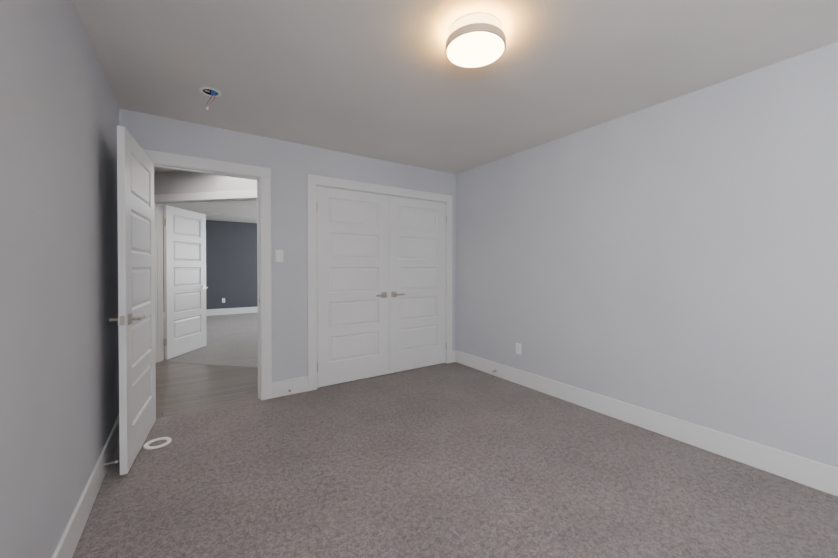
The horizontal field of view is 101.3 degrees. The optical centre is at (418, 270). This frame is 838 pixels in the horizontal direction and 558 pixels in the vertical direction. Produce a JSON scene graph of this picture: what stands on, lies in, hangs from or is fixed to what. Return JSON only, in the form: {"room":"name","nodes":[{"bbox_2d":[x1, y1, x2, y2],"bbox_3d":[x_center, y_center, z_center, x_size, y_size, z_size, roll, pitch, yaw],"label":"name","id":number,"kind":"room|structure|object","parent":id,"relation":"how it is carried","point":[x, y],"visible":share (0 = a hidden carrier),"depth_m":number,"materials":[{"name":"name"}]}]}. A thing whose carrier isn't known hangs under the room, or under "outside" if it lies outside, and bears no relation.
{"room":"empty bedroom","nodes":[
{"label":"empty bedroom","id":0,"kind":"room"},
{"bbox_2d":[0,0,118,557],"bbox_3d":[-1.022,0.003,0.670,0.100,2.430,4.620,0,1,-34],"label":"wall","id":1,"kind":"structure","parent":0,"point":[59,331],"depth_m":1.30,"materials":[{"name":"grey paint"}]},
{"bbox_2d":[52,415,118,557],"bbox_3d":[-0.996,1.142,0.758,0.030,0.150,4.520,0,1,-34],"label":"baseboard","id":2,"kind":"structure","parent":1,"relation":"attached to","point":[66,547],"depth_m":1.65,"materials":[{"name":"white wood"}]},
{"bbox_2d":[104,460,117,466],"bbox_3d":[-1.809,1.130,2.019,0.062,0.025,0.025,0,1,-34],"label":"door stop","id":3,"kind":"object","parent":2,"relation":"attached to","point":[109,463],"visible":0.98,"depth_m":2.01,"materials":[{"name":"white metal"}]},
{"bbox_2d":[154,171,256,194],"bbox_3d":[-2.425,-0.032,4.294,1.296,2.430,1.407,0,1,-34],"label":"wall","id":4,"kind":"structure","parent":0,"point":[177,182],"depth_m":3.52,"materials":[{"name":"white paint"}]},
{"bbox_2d":[162,205,207,359],"bbox_3d":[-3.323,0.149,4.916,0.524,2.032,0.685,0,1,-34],"label":"door","id":5,"kind":"structure","parent":4,"relation":"in","point":[185,287],"depth_m":4.84,"materials":[{"name":"white wood"}]},
{"bbox_2d":[154,190,256,362],"bbox_3d":[-2.565,0.111,4.283,1.830,2.145,0.152,0,1,11],"label":"door frame","id":6,"kind":"structure","parent":4,"relation":"attached to","point":[158,285],"depth_m":4.40,"materials":[{"name":"white wood"}]},
{"bbox_2d":[156,362,257,418],"bbox_3d":[-3.115,1.196,6.225,7.000,0.058,6.845,0,1,-34],"label":"floor","id":7,"kind":"structure","parent":0,"point":[183,388],"depth_m":3.51,"materials":[{"name":"grey wood"}]},
{"bbox_2d":[161,312,257,367],"bbox_3d":[-3.116,1.166,6.227,7.000,0.002,6.640,0,1,-34],"label":"floor carpet","id":8,"kind":"object","parent":7,"relation":"on","point":[231,339],"visible":0.2,"depth_m":5.46,"materials":[{"name":"grey carpet"}]},
{"bbox_2d":[163,217,256,309],"bbox_3d":[-4.998,-0.076,9.011,7.000,2.430,0.100,0,1,-34],"label":"wall","id":9,"kind":"structure","parent":0,"point":[231,263],"depth_m":8.99,"materials":[{"name":"blue paint"}]},
{"bbox_2d":[206,307,257,315],"bbox_3d":[-4.966,1.059,8.975,7.000,0.160,0.014,0,1,-34],"label":"baseboard","id":10,"kind":"structure","parent":9,"relation":"attached to","point":[212,312],"depth_m":9.00,"materials":[{"name":"white wood"}]},
{"bbox_2d":[119,108,455,381],"bbox_3d":[-0.931,-0.025,3.588,3.510,2.430,0.120,0,1,-34],"label":"wall","id":11,"kind":"structure","parent":0,"point":[291,165],"depth_m":3.30,"materials":[{"name":"grey paint"}]},
{"bbox_2d":[109,126,155,474],"bbox_3d":[-1.941,0.174,2.346,0.169,2.032,0.814,0,1,-34],"label":"entry door","id":12,"kind":"structure","parent":11,"relation":"in","point":[135,318],"depth_m":2.20,"materials":[{"name":"white wood"}]},
{"bbox_2d":[143,149,271,399],"bbox_3d":[-1.827,0.123,2.977,1.000,2.145,0.137,0,1,-34],"label":"door frame","id":13,"kind":"structure","parent":11,"relation":"attached to","point":[263,174],"depth_m":3.16,"materials":[{"name":"white wood"}]},
{"bbox_2d":[276,250,282,261],"bbox_3d":[-1.318,-0.142,3.247,0.070,0.115,0.011,0,1,-34],"label":"light switch","id":14,"kind":"object","parent":11,"relation":"attached to","point":[279,255],"visible":1,"depth_m":3.25,"materials":[{"name":"white plastic"}]},
{"bbox_2d":[272,376,307,397],"bbox_3d":[-1.240,1.118,3.310,0.335,0.150,0.014,0,1,-34],"label":"baseboard","id":15,"kind":"structure","parent":11,"relation":"attached to","point":[300,384],"depth_m":3.30,"materials":[{"name":"white wood"}]},
{"bbox_2d":[317,186,388,387],"bbox_3d":[-0.681,0.161,3.674,0.830,2.032,0.091,0,1,-34],"label":"closet door","id":16,"kind":"structure","parent":11,"relation":"in","point":[352,285],"depth_m":3.67,"materials":[{"name":"white wood"}]},
{"bbox_2d":[307,174,451,390],"bbox_3d":[-0.338,0.115,3.907,1.840,2.145,0.016,0,1,-34],"label":"trim","id":17,"kind":"structure","parent":11,"relation":"attached to","point":[313,181],"depth_m":3.44,"materials":[{"name":"white wood"}]},
{"bbox_2d":[317,185,445,202],"bbox_3d":[-0.376,0.151,3.963,1.690,2.070,0.122,0,1,-34],"label":"door frame","id":18,"kind":"structure","parent":11,"relation":"attached to","point":[379,193],"depth_m":3.83,"materials":[{"name":"white wood"}]},
{"bbox_2d":[389,196,446,373],"bbox_3d":[0.008,0.157,4.138,0.830,2.032,0.091,0,1,-34],"label":"closet door","id":19,"kind":"structure","parent":11,"relation":"in","point":[417,283],"depth_m":4.13,"materials":[{"name":"white wood"}]},
{"bbox_2d":[72,362,837,557],"bbox_3d":[0.382,1.238,1.648,3.510,0.060,4.655,0,1,-34],"label":"floor carpet","id":20,"kind":"object","parent":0,"point":[451,460],"visible":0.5,"depth_m":1.91,"materials":[{"name":"carpet"}]},
{"bbox_2d":[144,437,171,448],"bbox_3d":[-1.816,1.197,2.389,0.156,0.009,0.156,0,1,-34],"label":"ring","id":21,"kind":"object","parent":20,"relation":"on","point":[168,439],"visible":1,"depth_m":2.38,"materials":[{"name":"white plastic"}]},
{"bbox_2d":[73,0,837,222],"bbox_3d":[-1.815,-1.276,4.271,7.000,0.060,11.500,0,1,-34],"label":"ceiling","id":22,"kind":"structure","parent":0,"point":[386,80],"depth_m":2.04,"materials":[{"name":"paint"}]},
{"bbox_2d":[199,87,221,109],"bbox_3d":[-1.432,-1.162,2.360,0.132,0.132,0.132,0,1,-34],"label":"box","id":23,"kind":"object","parent":22,"relation":"attached to","point":[210,92],"visible":1,"depth_m":2.35,"materials":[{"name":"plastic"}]},
{"bbox_2d":[445,12,505,67],"bbox_3d":[0.287,-1.167,1.757,0.304,0.110,0.304,0,1,-34],"label":"ceiling light","id":24,"kind":"object","parent":22,"relation":"attached to","point":[476,40],"visible":1,"depth_m":1.68,"materials":[{"name":"white glass"}]},
{"bbox_2d":[455,42,837,467],"bbox_3d":[1.806,-0.015,2.574,0.100,2.430,4.620,0,1,-34],"label":"wall","id":25,"kind":"structure","parent":0,"point":[677,257],"depth_m":2.40,"materials":[{"name":"grey paint"}]},
{"bbox_2d":[516,343,520,354],"bbox_3d":[1.047,0.820,3.613,0.008,0.115,0.070,0,1,-34],"label":"electrical outlet","id":26,"kind":"object","parent":25,"relation":"attached to","point":[518,348],"visible":1,"depth_m":3.61,"materials":[{"name":"white plastic"}]},
{"bbox_2d":[452,350,837,496],"bbox_3d":[1.720,1.125,2.587,0.040,0.150,4.520,0,1,-34],"label":"baseboard","id":27,"kind":"structure","parent":25,"relation":"attached to","point":[808,472],"depth_m":2.40,"materials":[{"name":"white wood"}]}
]}

